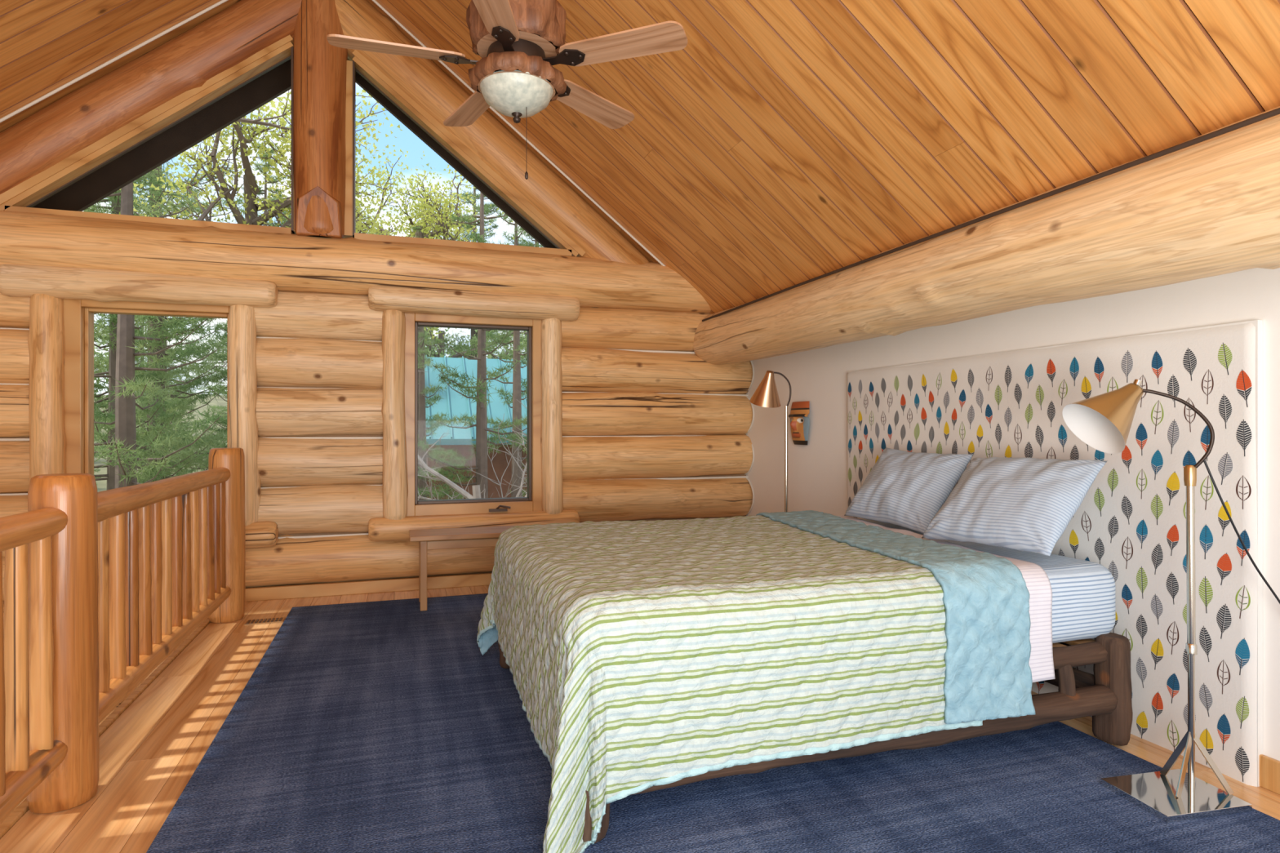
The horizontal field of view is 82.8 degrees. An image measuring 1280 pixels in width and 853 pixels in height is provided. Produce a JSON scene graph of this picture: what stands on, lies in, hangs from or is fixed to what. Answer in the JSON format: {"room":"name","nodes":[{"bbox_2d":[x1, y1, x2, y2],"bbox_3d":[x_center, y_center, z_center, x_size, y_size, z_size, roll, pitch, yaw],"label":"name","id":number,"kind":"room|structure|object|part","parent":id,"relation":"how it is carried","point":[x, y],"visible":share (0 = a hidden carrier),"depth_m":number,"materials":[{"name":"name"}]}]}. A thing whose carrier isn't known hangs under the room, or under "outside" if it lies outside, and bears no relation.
{"room":"log cabin bedroom","nodes":[
{"label":"log cabin bedroom","id":0,"kind":"room"},
{"bbox_2d":[0,263,278,307],"bbox_3d":[-3.352,-0.943,4.925,1.605,0.224,0.220,0,0,-18],"label":"log","id":1,"kind":"object","parent":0,"point":[100,285],"visible":0.94,"depth_m":4.83,"materials":[{"name":"brown wood"}]},
{"bbox_2d":[32,58,556,248],"bbox_3d":[-2.559,-1.880,5.979,7.961,3.352,1.000,0,0,-18],"label":"roof overhang","id":2,"kind":"object","parent":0,"point":[99,184],"visible":0.1,"depth_m":6.09,"materials":[{"name":"black wood"}]},
{"bbox_2d":[0,57,747,586],"bbox_3d":[-2.384,0.232,5.447,7.200,7.537,0.120,0,0,-18],"label":"chinking","id":3,"kind":"object","parent":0,"point":[326,437],"visible":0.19,"depth_m":5.50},
{"bbox_2d":[368,285,580,321],"bbox_3d":[-1.254,-0.955,5.621,1.585,0.215,0.214,0,0,-18],"label":"log","id":4,"kind":"object","parent":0,"point":[380,298],"visible":0.89,"depth_m":5.53,"materials":[{"name":"brown wood"}]},
{"bbox_2d":[0,0,1279,314],"bbox_3d":[-1.233,-1.999,1.962,7.928,3.190,7.500,0,0,-18],"label":"ceiling","id":5,"kind":"structure","parent":0,"point":[788,143],"depth_m":3.50,"materials":[{"name":"brown wood"}]},
{"bbox_2d":[326,0,688,179],"bbox_3d":[-0.533,-1.845,2.853,1.284,1.770,1.332,0,0,-18],"label":"ceiling fan","id":6,"kind":"object","parent":5,"relation":"hanging from","point":[518,42],"depth_m":2.75,"materials":[{"name":"brown wood"}]},
{"bbox_2d":[0,585,1279,852],"bbox_3d":[0.198,1.290,2.398,4.180,0.080,7.430,0,0,-18],"label":"floor","id":7,"kind":"structure","parent":0,"point":[148,755],"depth_m":2.84,"materials":[{"name":"brown wood"}]},
{"bbox_2d":[0,448,245,824],"bbox_3d":[-1.885,0.695,2.331,0.229,1.110,5.200,0,0,-18],"label":"railing","id":8,"kind":"object","parent":7,"relation":"on","point":[100,588],"visible":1,"depth_m":2.42,"materials":[{"name":"brown wood"}]},
{"bbox_3d":[-1.514,0.301,1.185,0.106,0.106,2.480,0,0,-18],"label":"rail","id":9,"kind":"part","parent":8,"relation":"part of","materials":[{"name":"brown wood"}]},
{"bbox_3d":[-1.511,1.040,1.186,0.105,0.108,2.480,0,0,-18],"label":"rail","id":10,"kind":"part","parent":8,"relation":"part of","materials":[{"name":"brown wood"}]},
{"bbox_3d":[-1.919,0.705,2.418,0.189,1.090,0.201,0,0,-18],"label":"newel post","id":11,"kind":"part","parent":8,"relation":"part of","materials":[{"name":"brown wood"}]},
{"bbox_3d":[-2.296,0.302,3.560,0.107,0.110,2.280,0,0,-18],"label":"rail","id":12,"kind":"part","parent":8,"relation":"part of","materials":[{"name":"brown wood"}]},
{"bbox_3d":[-2.296,1.043,3.559,0.104,0.103,2.280,0,0,-18],"label":"rail","id":13,"kind":"part","parent":8,"relation":"part of","materials":[{"name":"brown wood"}]},
{"bbox_3d":[-2.674,0.695,4.698,0.215,1.110,0.210,0,0,-18],"label":"newel post","id":14,"kind":"part","parent":8,"relation":"part of","materials":[{"name":"brown wood"}]},
{"bbox_2d":[244,617,285,625],"bbox_3d":[-2.400,1.246,4.652,0.220,0.009,0.100,0,0,-18],"label":"floor vent","id":15,"kind":"object","parent":7,"relation":"in","point":[273,620],"visible":1,"depth_m":4.63,"materials":[{"name":"brown wood"}]},
{"bbox_2d":[146,593,1279,852],"bbox_3d":[0.150,1.241,2.606,3.320,0.016,6.055,0,0,-18],"label":"area rug","id":16,"kind":"object","parent":7,"relation":"on","point":[380,726],"visible":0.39,"depth_m":2.51,"materials":[{"name":"blue fabric"}]},
{"bbox_2d":[408,522,578,611],"bbox_3d":[-0.931,0.981,5.179,1.360,0.502,0.340,0,0,-18],"label":"bench","id":17,"kind":"object","parent":16,"relation":"on","point":[484,536],"visible":0.52,"depth_m":4.93,"materials":[{"name":"brown wood"}]},
{"bbox_3d":[-0.931,0.748,5.179,1.360,0.035,0.340,0,0,-18],"label":"seat","id":18,"kind":"part","parent":17,"relation":"part of","materials":[{"name":"brown wood"}]},
{"bbox_2d":[476,510,1133,852],"bbox_3d":[0.559,0.859,3.207,2.442,0.748,2.064,0,0,-18],"label":"bed","id":19,"kind":"object","parent":16,"relation":"on","point":[642,656],"visible":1,"depth_m":2.45,"materials":[{"name":"fabric"},{"name":"wood"}]},
{"bbox_3d":[-0.662,1.062,3.744,0.145,0.343,0.133,0,0,-18],"label":"post","id":20,"kind":"part","parent":19,"relation":"part of","materials":[{"name":"brown wood"}]},
{"bbox_3d":[-0.151,1.062,2.190,0.136,0.343,0.127,0,0,-18],"label":"post","id":21,"kind":"part","parent":19,"relation":"part of","materials":[{"name":"brown wood"}]},
{"bbox_3d":[0.840,1.069,2.510,2.090,0.120,0.124,0,0,-18],"label":"rail","id":22,"kind":"part","parent":19,"relation":"part of","materials":[{"name":"brown wood"}]},
{"bbox_2d":[844,447,973,533],"bbox_3d":[1.421,0.324,3.902,0.320,0.401,0.698,0,0,-18],"label":"pillow","id":23,"kind":"object","parent":19,"relation":"on","point":[904,489],"visible":0.98,"depth_m":3.75,"materials":[{"name":"white fabric"}]},
{"bbox_3d":[0.632,0.700,3.316,2.180,0.308,1.640,0,0,-18],"label":"mattress","id":24,"kind":"part","parent":19,"relation":"part of","materials":[{"name":"white fabric"}]},
{"bbox_2d":[921,457,1106,555],"bbox_3d":[1.585,0.327,3.135,0.354,0.384,0.659,0,0,-24],"label":"pillow","id":25,"kind":"object","parent":19,"relation":"on","point":[1022,504],"visible":1,"depth_m":3.00,"materials":[{"name":"white fabric"}]},
{"bbox_3d":[1.600,0.914,3.625,0.086,0.087,1.641,0,0,-18],"label":"rail","id":26,"kind":"part","parent":19,"relation":"part of","materials":[{"name":"brown wood"}]},
{"bbox_3d":[1.593,1.051,3.623,0.112,0.103,1.640,0,0,-18],"label":"rail","id":27,"kind":"part","parent":19,"relation":"part of","materials":[{"name":"brown wood"}]},
{"bbox_3d":[0.844,0.897,2.546,2.120,0.092,0.092,0,0,-18],"label":"rail","id":28,"kind":"part","parent":19,"relation":"part of","materials":[{"name":"brown wood"}]},
{"bbox_3d":[1.860,1.026,2.851,0.126,0.413,0.142,0,0,-18],"label":"post","id":29,"kind":"part","parent":19,"relation":"part of","materials":[{"name":"brown wood"}]},
{"bbox_2d":[1062,379,1279,823],"bbox_3d":[1.866,0.534,2.397,0.785,1.398,0.357,0,0,10],"label":"floor lamp","id":30,"kind":"object","parent":16,"relation":"on","point":[1103,422],"visible":1,"depth_m":2.44,"materials":[{"name":"silver metal"}]},
{"bbox_3d":[1.690,0.018,2.462,0.439,0.365,0.213,0,0,24],"label":"arm and shade","id":31,"kind":"part","parent":30,"relation":"part of","materials":[{"name":"gold metal"}]},
{"bbox_3d":[2.079,0.534,2.396,0.394,0.851,0.114,0,0,23],"label":"cord","id":32,"kind":"part","parent":30,"relation":"part of","materials":[{"name":"black rubber"}]},
{"bbox_2d":[749,370,791,512],"bbox_3d":[0.978,0.421,5.298,0.310,1.658,0.330,0,0,-24],"label":"floor lamp","id":33,"kind":"object","parent":7,"relation":"on","point":[766,395],"visible":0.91,"depth_m":5.26,"materials":[{"name":"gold metal"}]},
{"bbox_3d":[-1.659,1.511,1.663,0.345,0.341,7.200,0,0,-18],"label":"beam","id":34,"kind":"structure","parent":7,"relation":"attached to","visible":0},
{"bbox_2d":[0,617,210,839],"bbox_3d":[-1.771,1.414,1.637,0.033,0.352,7.220,0,0,-18],"label":"trim","id":35,"kind":"structure","parent":34,"relation":"attached to","point":[23,807],"depth_m":3.27,"materials":[{"name":"brown wood"}]},
{"bbox_2d":[746,267,1279,760],"bbox_3d":[2.080,0.100,3.056,0.140,2.400,7.505,0,0,-17],"label":"wall","id":36,"kind":"structure","parent":0,"point":[817,470],"depth_m":3.54,"materials":[{"name":"paint"}]},
{"bbox_2d":[244,573,491,601],"bbox_3d":[-0.983,1.205,5.805,4.075,0.090,0.040,0,0,-18],"label":"baseboard","id":37,"kind":"structure","parent":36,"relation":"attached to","point":[274,593],"depth_m":5.42,"materials":[{"name":"brown wood"}]},
{"bbox_2d":[788,400,809,444],"bbox_3d":[1.191,-0.025,5.554,0.093,0.330,0.290,0,0,-18],"label":"mask","id":38,"kind":"object","parent":36,"relation":"attached to","point":[799,420],"visible":1,"depth_m":5.51,"materials":[{"name":"wood"}]},
{"bbox_2d":[693,106,1279,364],"bbox_3d":[1.801,-0.754,2.886,0.497,0.516,7.350,0,0,-18],"label":"log purlin","id":39,"kind":"object","parent":36,"relation":"attached to","point":[1211,207],"visible":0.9,"depth_m":2.81,"materials":[{"name":"brown wood"}]},
{"bbox_2d":[702,107,1279,321],"bbox_3d":[1.645,-0.907,2.755,0.026,0.031,7.200,0,0,-18],"label":"ceiling trim","id":40,"kind":"structure","parent":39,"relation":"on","point":[1275,112],"depth_m":2.81,"materials":[{"name":"brown wood"}]},
{"bbox_2d":[847,320,1262,786],"bbox_3d":[1.777,0.447,3.731,0.046,1.633,2.532,0,0,-17],"label":"headboard","id":41,"kind":"object","parent":36,"relation":"attached to","point":[1131,522],"visible":0.45,"depth_m":2.85,"materials":[{"name":"fabric"}]},
{"bbox_2d":[1259,754,1279,795],"bbox_3d":[2.048,1.195,2.888,0.018,0.110,7.202,0,0,-17],"label":"baseboard","id":42,"kind":"structure","parent":36,"relation":"attached to","point":[1269,768],"depth_m":2.49,"materials":[{"name":"brown wood"}]},
{"bbox_3d":[-4.328,3.546,4.813,2.900,0.389,0.392,0,0,-18],"label":"string course","id":43,"kind":"object","parent":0,"visible":0},
{"bbox_3d":[-4.328,3.176,4.814,2.900,0.388,0.390,0,0,-18],"label":"string course","id":44,"kind":"object","parent":43,"relation":"on","visible":0},
{"bbox_3d":[-4.329,2.813,4.817,2.900,0.389,0.389,0,0,-18],"label":"string course","id":45,"kind":"object","parent":44,"relation":"on","visible":0},
{"bbox_3d":[-4.330,2.451,4.818,2.900,0.394,0.400,0,0,-18],"label":"string course","id":46,"kind":"object","parent":45,"relation":"on","visible":0},
{"bbox_2d":[98,702,122,725],"bbox_3d":[-4.329,2.085,4.817,2.900,0.385,0.390,0,0,-18],"label":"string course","id":47,"kind":"object","parent":46,"relation":"on","point":[105,717],"visible":0.02,"depth_m":4.92,"materials":[{"name":"brown wood"}]},
{"bbox_2d":[121,660,164,702],"bbox_3d":[-4.329,1.718,4.816,2.900,0.388,0.403,0,0,-18],"label":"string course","id":48,"kind":"object","parent":47,"relation":"on","point":[163,660],"visible":0.02,"depth_m":4.95,"materials":[{"name":"brown wood"}]},
{"bbox_3d":[-4.329,1.349,4.815,2.900,0.400,0.402,0,0,-18],"label":"string course","id":49,"kind":"object","parent":48,"relation":"on","visible":0},
{"bbox_2d":[2,533,495,601],"bbox_3d":[-2.368,0.990,5.456,7.026,0.400,0.403,0,0,-18],"label":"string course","id":50,"kind":"object","parent":49,"relation":"on","point":[346,558],"visible":0.27,"depth_m":5.37,"materials":[{"name":"brown wood"}]},
{"bbox_2d":[0,494,27,517],"bbox_3d":[-4.846,0.621,4.645,1.810,0.387,0.387,0,0,-18],"label":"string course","id":51,"kind":"object","parent":50,"relation":"on","point":[9,504],"visible":0.15,"depth_m":4.75,"materials":[{"name":"brown wood"}]},
{"bbox_2d":[0,440,29,493],"bbox_3d":[-4.845,0.260,4.639,1.810,0.381,0.398,0,0,-19],"label":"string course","id":52,"kind":"object","parent":51,"relation":"on","point":[14,455],"visible":0.41,"depth_m":4.75,"materials":[{"name":"brown wood"}]},
{"bbox_2d":[0,384,29,437],"bbox_3d":[-4.846,-0.104,4.643,1.810,0.388,0.375,0,0,-19],"label":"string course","id":53,"kind":"object","parent":52,"relation":"on","point":[14,398],"visible":0.37,"depth_m":4.75,"materials":[{"name":"brown wood"}]},
{"bbox_2d":[0,328,29,383],"bbox_3d":[-4.845,-0.468,4.641,1.810,0.388,0.388,0,0,-17],"label":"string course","id":54,"kind":"object","parent":53,"relation":"on","point":[14,347],"visible":0.45,"depth_m":4.72,"materials":[{"name":"brown wood"}]},
{"bbox_2d":[0,293,30,328],"bbox_3d":[-4.846,-0.831,4.644,1.810,0.392,0.379,0,0,-19],"label":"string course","id":55,"kind":"object","parent":54,"relation":"on","point":[14,311],"visible":0.19,"depth_m":4.74,"materials":[{"name":"brown wood"}]},
{"bbox_2d":[0,210,711,313],"bbox_3d":[-2.522,-1.195,5.276,6.722,0.439,0.423,0,0,-18],"label":"tie beam","id":56,"kind":"structure","parent":55,"relation":"on","point":[294,262],"depth_m":5.20,"materials":[{"name":"brown wood"}]},
{"bbox_2d":[0,35,296,234],"bbox_3d":[-3.349,-2.100,5.023,1.879,1.449,0.160,0,0,-18],"label":"frame","id":57,"kind":"object","parent":56,"relation":"on","point":[23,197],"visible":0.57,"depth_m":4.97,"materials":[{"name":"brown wood"}]},
{"bbox_2d":[0,0,302,194],"bbox_3d":[-3.926,-1.882,4.865,3.525,2.907,0.447,0,0,-18],"label":"log","id":58,"kind":"object","parent":56,"relation":"on","point":[89,113],"visible":0.59,"depth_m":4.88,"materials":[{"name":"brown wood"}]},
{"bbox_2d":[293,0,347,238],"bbox_3d":[-2.346,-2.435,5.338,0.383,2.130,0.376,0,0,-18],"label":"post","id":59,"kind":"object","parent":56,"relation":"on","point":[319,67],"visible":0.89,"depth_m":5.18,"materials":[{"name":"brown wood"}]},
{"bbox_2d":[295,186,342,238],"bbox_3d":[-2.317,-1.539,5.245,0.319,0.337,0.186,0,0,-18],"label":"bracket","id":60,"kind":"object","parent":59,"relation":"attached to","point":[334,206],"depth_m":5.18,"materials":[{"name":"brown wood"}]},
{"bbox_2d":[343,49,585,257],"bbox_3d":[-1.335,-2.082,5.688,1.834,1.414,0.160,0,0,-18],"label":"frame","id":61,"kind":"object","parent":56,"relation":"on","point":[565,246],"visible":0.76,"depth_m":5.54,"materials":[{"name":"brown wood"}]},
{"bbox_2d":[334,0,649,264],"bbox_3d":[-1.205,-2.217,5.773,2.679,2.230,0.420,0,0,-19],"label":"log","id":62,"kind":"object","parent":56,"relation":"on","point":[421,79],"visible":0.59,"depth_m":5.61,"materials":[{"name":"brown wood"}]},
{"bbox_2d":[2,520,278,557],"bbox_3d":[-3.356,0.766,4.940,1.605,0.186,0.191,0,0,-18],"label":"log","id":63,"kind":"object","parent":50,"relation":"on","point":[258,534],"visible":0.16,"depth_m":5.09,"materials":[{"name":"brown wood"}]},
{"bbox_2d":[27,293,66,482],"bbox_3d":[-3.894,-0.085,4.785,0.201,1.570,0.216,0,0,2],"label":"log","id":64,"kind":"object","parent":63,"relation":"on","point":[46,338],"visible":0.74,"depth_m":4.71,"materials":[{"name":"brown wood"}]},
{"bbox_2d":[62,298,230,475],"bbox_3d":[-3.372,-0.085,5.058,1.030,1.590,0.180,0,0,-18],"label":"frame","id":65,"kind":"object","parent":63,"relation":"on","point":[78,314],"visible":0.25,"depth_m":4.89,"materials":[{"name":"brown wood"}]},
{"bbox_2d":[227,304,261,525],"bbox_3d":[-2.799,-0.085,5.138,0.195,1.570,0.184,0,0,-18],"label":"log","id":66,"kind":"object","parent":63,"relation":"on","point":[242,328],"visible":0.75,"depth_m":5.07,"materials":[{"name":"brown wood"}]},
{"bbox_2d":[257,484,383,534],"bbox_3d":[-2.378,0.618,5.461,1.010,0.376,0.375,0,0,-18],"label":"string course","id":67,"kind":"object","parent":50,"relation":"on","point":[342,508],"visible":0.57,"depth_m":5.32,"materials":[{"name":"brown wood"}]},
{"bbox_2d":[257,436,382,486],"bbox_3d":[-2.378,0.260,5.461,1.011,0.369,0.380,0,0,-20],"label":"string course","id":68,"kind":"object","parent":67,"relation":"on","point":[281,462],"visible":0.72,"depth_m":5.31,"materials":[{"name":"brown wood"}]},
{"bbox_2d":[256,387,382,436],"bbox_3d":[-2.377,-0.109,5.457,1.010,0.376,0.383,0,0,-18],"label":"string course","id":69,"kind":"object","parent":68,"relation":"on","point":[280,411],"visible":0.71,"depth_m":5.31,"materials":[{"name":"brown wood"}]},
{"bbox_2d":[256,336,382,388],"bbox_3d":[-2.378,-0.474,5.461,1.010,0.384,0.384,0,0,-17],"label":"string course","id":70,"kind":"object","parent":69,"relation":"on","point":[290,362],"visible":0.76,"depth_m":5.31,"materials":[{"name":"brown wood"}]},
{"bbox_2d":[253,290,382,340],"bbox_3d":[-2.377,-0.837,5.460,1.010,0.377,0.379,0,0,-20],"label":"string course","id":71,"kind":"object","parent":70,"relation":"on","point":[306,314],"visible":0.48,"depth_m":5.31,"materials":[{"name":"brown wood"}]},
{"bbox_2d":[0,0,754,515],"bbox_3d":[-2.066,-1.088,5.372,6.468,4.529,0.249,0,0,-19],"label":"caulk lines","id":72,"kind":"object","parent":50,"relation":"attached to","point":[207,9],"visible":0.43,"depth_m":5.37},
{"bbox_2d":[368,510,579,541],"bbox_3d":[-1.256,0.764,5.628,1.585,0.186,0.185,0,0,-18],"label":"log","id":73,"kind":"object","parent":50,"relation":"on","point":[380,529],"visible":0.62,"depth_m":5.52,"materials":[{"name":"brown wood"}]},
{"bbox_2d":[381,309,408,519],"bbox_3d":[-1.841,-0.085,5.454,0.189,1.570,0.192,0,0,-18],"label":"log","id":74,"kind":"object","parent":73,"relation":"on","point":[395,482],"visible":0.99,"depth_m":5.38,"materials":[{"name":"brown wood"}]},
{"bbox_2d":[404,312,542,516],"bbox_3d":[-1.304,-0.085,5.741,1.085,1.590,0.180,0,0,-18],"label":"frame","id":75,"kind":"object","parent":73,"relation":"on","point":[533,502],"visible":0.66,"depth_m":5.68,"materials":[{"name":"brown wood"}]},
{"bbox_2d":[488,505,511,511],"bbox_3d":[-1.097,0.638,5.684,0.162,0.053,0.078,0,0,-18],"label":"crank","id":76,"kind":"object","parent":75,"relation":"attached to","point":[497,509],"visible":1,"depth_m":5.67,"materials":[{"name":"brown metal"}]},
{"bbox_2d":[541,318,563,514],"bbox_3d":[-0.704,-0.085,5.828,0.183,1.570,0.183,0,0,13],"label":"log","id":77,"kind":"object","parent":73,"relation":"on","point":[552,449],"visible":0.98,"depth_m":5.76,"materials":[{"name":"brown wood"}]},
{"bbox_2d":[562,477,752,522],"bbox_3d":[0.104,0.622,6.276,1.815,0.382,0.398,0,0,-19],"label":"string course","id":78,"kind":"object","parent":50,"relation":"on","point":[612,500],"visible":0.7,"depth_m":6.14,"materials":[{"name":"brown wood"}]},
{"bbox_2d":[562,434,752,479],"bbox_3d":[0.101,0.262,6.286,1.815,0.395,0.400,0,0,-18],"label":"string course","id":79,"kind":"object","parent":78,"relation":"on","point":[602,458],"visible":0.8,"depth_m":6.13,"materials":[{"name":"brown wood"}]},
{"bbox_2d":[561,391,752,435],"bbox_3d":[0.104,-0.107,6.276,1.815,0.386,0.379,0,0,-18],"label":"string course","id":80,"kind":"object","parent":79,"relation":"on","point":[612,413],"visible":0.9,"depth_m":6.13,"materials":[{"name":"brown wood"}]},
{"bbox_2d":[560,346,752,394],"bbox_3d":[0.102,-0.470,6.282,1.815,0.385,0.395,0,0,-19],"label":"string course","id":81,"kind":"object","parent":80,"relation":"on","point":[584,369],"visible":0.75,"depth_m":6.11,"materials":[{"name":"brown wood"}]},
{"bbox_2d":[561,306,711,351],"bbox_3d":[0.104,-0.835,6.277,1.815,0.384,0.382,0,0,-18],"label":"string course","id":82,"kind":"object","parent":81,"relation":"on","point":[616,328],"visible":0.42,"depth_m":6.06,"materials":[{"name":"brown wood"}]},
{"label":"outside","id":83,"kind":"structure","parent":0,"visible":0},
{"bbox_2d":[93,393,226,492],"bbox_3d":[-15.181,0.690,45.957,120.000,8.621,84.000,0,0,-18],"label":"ground","id":84,"kind":"structure","parent":83,"point":[102,484],"depth_m":55.07,"materials":[{"name":"green plant"}]},
{"bbox_2d":[93,435,102,485],"bbox_3d":[-18.928,1.177,23.893,2.128,6.325,2.058,0,0,41],"label":"pine tree","id":85,"kind":"object","parent":84,"relation":"on","point":[96,455],"visible":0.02,"depth_m":24.22,"materials":[{"name":"green plant"}]},
{"bbox_2d":[93,315,148,404],"bbox_3d":[-12.787,0.208,11.379,6.941,8.492,7.300,0,0,35],"label":"oak tree","id":86,"kind":"object","parent":84,"relation":"on","point":[104,341],"visible":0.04,"depth_m":12.35,"materials":[{"name":"green plant"}]},
{"bbox_2d":[134,320,172,480],"bbox_3d":[-22.627,-1.345,32.934,2.728,9.377,2.613,0,0,44],"label":"pine tree","id":87,"kind":"object","parent":84,"relation":"on","point":[142,320],"visible":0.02,"depth_m":32.82,"materials":[{"name":"green plant"}]},
{"bbox_2d":[84,159,226,488],"bbox_3d":[-5.589,-0.484,8.103,2.902,10.308,2.243,0,0,12],"label":"pine tree","id":88,"kind":"object","parent":84,"relation":"on","point":[126,391],"visible":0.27,"depth_m":8.11,"materials":[{"name":"green plant"}]},
{"bbox_2d":[86,172,226,489],"bbox_3d":[-7.892,-1.489,11.229,4.499,12.466,4.082,0,0,15],"label":"pine tree","id":89,"kind":"object","parent":84,"relation":"on","point":[115,203],"visible":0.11,"depth_m":10.96,"materials":[{"name":"green plant"}]},
{"bbox_2d":[135,315,206,484],"bbox_3d":[-19.912,-1.328,30.387,3.317,10.129,3.656,0,0,21],"label":"pine tree","id":90,"kind":"object","parent":84,"relation":"on","point":[141,406],"visible":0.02,"depth_m":30.46,"materials":[{"name":"green plant"}]},
{"bbox_2d":[93,129,258,482],"bbox_3d":[-11.103,-4.218,16.536,4.746,17.029,4.954,0,0,-34],"label":"pine tree","id":91,"kind":"object","parent":84,"relation":"on","point":[174,414],"visible":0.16,"depth_m":16.23,"materials":[{"name":"green plant"}]},
{"bbox_2d":[193,320,226,448],"bbox_3d":[-22.778,-2.468,40.091,3.396,10.371,3.743,0,0,-41],"label":"pine tree","id":92,"kind":"object","parent":84,"relation":"on","point":[222,409],"visible":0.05,"depth_m":39.79,"materials":[{"name":"green plant"}]},
{"bbox_2d":[173,139,291,476],"bbox_3d":[-7.725,-0.728,14.655,3.451,10.256,3.337,0,0,-7],"label":"pine tree","id":93,"kind":"object","parent":84,"relation":"on","point":[260,168],"visible":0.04,"depth_m":14.68,"materials":[{"name":"green plant"}]},
{"bbox_2d":[199,192,286,471],"bbox_3d":[-10.537,-1.499,20.693,3.564,10.591,3.446,0,0,30],"label":"pine tree","id":94,"kind":"object","parent":84,"relation":"on","point":[280,196],"visible":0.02,"depth_m":20.66,"materials":[{"name":"green plant"}]},
{"bbox_2d":[110,89,407,235],"bbox_3d":[-4.852,-0.352,9.699,2.888,9.610,4.744,0,0,35],"label":"maple tree","id":95,"kind":"object","parent":84,"relation":"on","point":[251,204],"visible":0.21,"depth_m":9.70,"materials":[{"name":"green plant"}]},
{"bbox_2d":[409,223,465,500],"bbox_3d":[-3.698,0.421,12.758,1.742,8.004,2.253,0,0,26],"label":"pine tree","id":96,"kind":"object","parent":84,"relation":"on","point":[422,431],"visible":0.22,"depth_m":12.59,"materials":[{"name":"green plant"}]},
{"bbox_2d":[355,145,522,430],"bbox_3d":[-3.817,-0.402,13.594,4.793,9.709,2.918,0,0,10],"label":"maple tree","id":97,"kind":"object","parent":84,"relation":"on","point":[440,220],"visible":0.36,"depth_m":13.10,"materials":[{"name":"green plant"}]},
{"bbox_2d":[363,208,527,359],"bbox_3d":[-5.609,-1.224,20.303,8.732,10.157,8.302,0,0,11],"label":"oak tree","id":98,"kind":"object","parent":84,"relation":"on","point":[441,351],"visible":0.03,"depth_m":20.93,"materials":[{"name":"green plant"}]},
{"bbox_2d":[417,191,527,499],"bbox_3d":[-2.491,-0.127,10.642,2.526,8.974,1.953,0,0,-41],"label":"pine tree","id":99,"kind":"object","parent":84,"relation":"on","point":[482,440],"visible":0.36,"depth_m":10.64,"materials":[{"name":"green plant"}]},
{"bbox_2d":[417,342,527,500],"bbox_3d":[-2.062,1.593,9.372,4.862,5.720,3.908,0,0,-41],"label":"bare tree","id":100,"kind":"object","parent":84,"relation":"on","point":[476,488],"visible":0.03,"depth_m":9.39,"materials":[{"name":"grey plant"}]},
{"bbox_2d":[424,355,527,499],"bbox_3d":[-1.515,1.555,17.816,8.900,6.390,4.815,0,0,-18],"label":"neighboring house","id":101,"kind":"structure","parent":84,"relation":"on","point":[455,404],"depth_m":15.46,"materials":[{"name":"teal metal"}]},
{"bbox_2d":[434,185,524,359],"bbox_3d":[-5.125,-2.852,22.718,4.499,12.466,4.082,0,0,-9],"label":"pine tree","id":102,"kind":"object","parent":84,"relation":"on","point":[473,331],"visible":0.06,"depth_m":22.41,"materials":[{"name":"green plant"}]},
{"bbox_2d":[456,438,527,497],"bbox_3d":[-1.407,2.094,10.254,4.351,5.118,3.496,0,0,36],"label":"bare tree","id":103,"kind":"object","parent":84,"relation":"on","point":[521,460],"visible":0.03,"depth_m":10.63,"materials":[{"name":"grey plant"}]},
{"bbox_2d":[457,208,543,497],"bbox_3d":[-2.014,-0.184,12.676,1.953,8.974,2.526,0,0,31],"label":"pine tree","id":104,"kind":"object","parent":84,"relation":"on","point":[517,393],"visible":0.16,"depth_m":12.49,"materials":[{"name":"green plant"}]},
{"bbox_2d":[496,329,520,358],"bbox_3d":[-7.116,-1.872,38.140,2.965,9.054,3.268,0,0,-30],"label":"pine tree","id":105,"kind":"object","parent":84,"relation":"on","point":[504,351],"visible":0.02,"depth_m":38.06,"materials":[{"name":"green plant"}]},
{"bbox_2d":[497,216,538,359],"bbox_3d":[-3.355,-3.207,23.896,4.314,12.821,4.172,0,0,-23],"label":"pine tree","id":106,"kind":"object","parent":84,"relation":"on","point":[526,235],"visible":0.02,"depth_m":23.81,"materials":[{"name":"green plant"}]}
]}

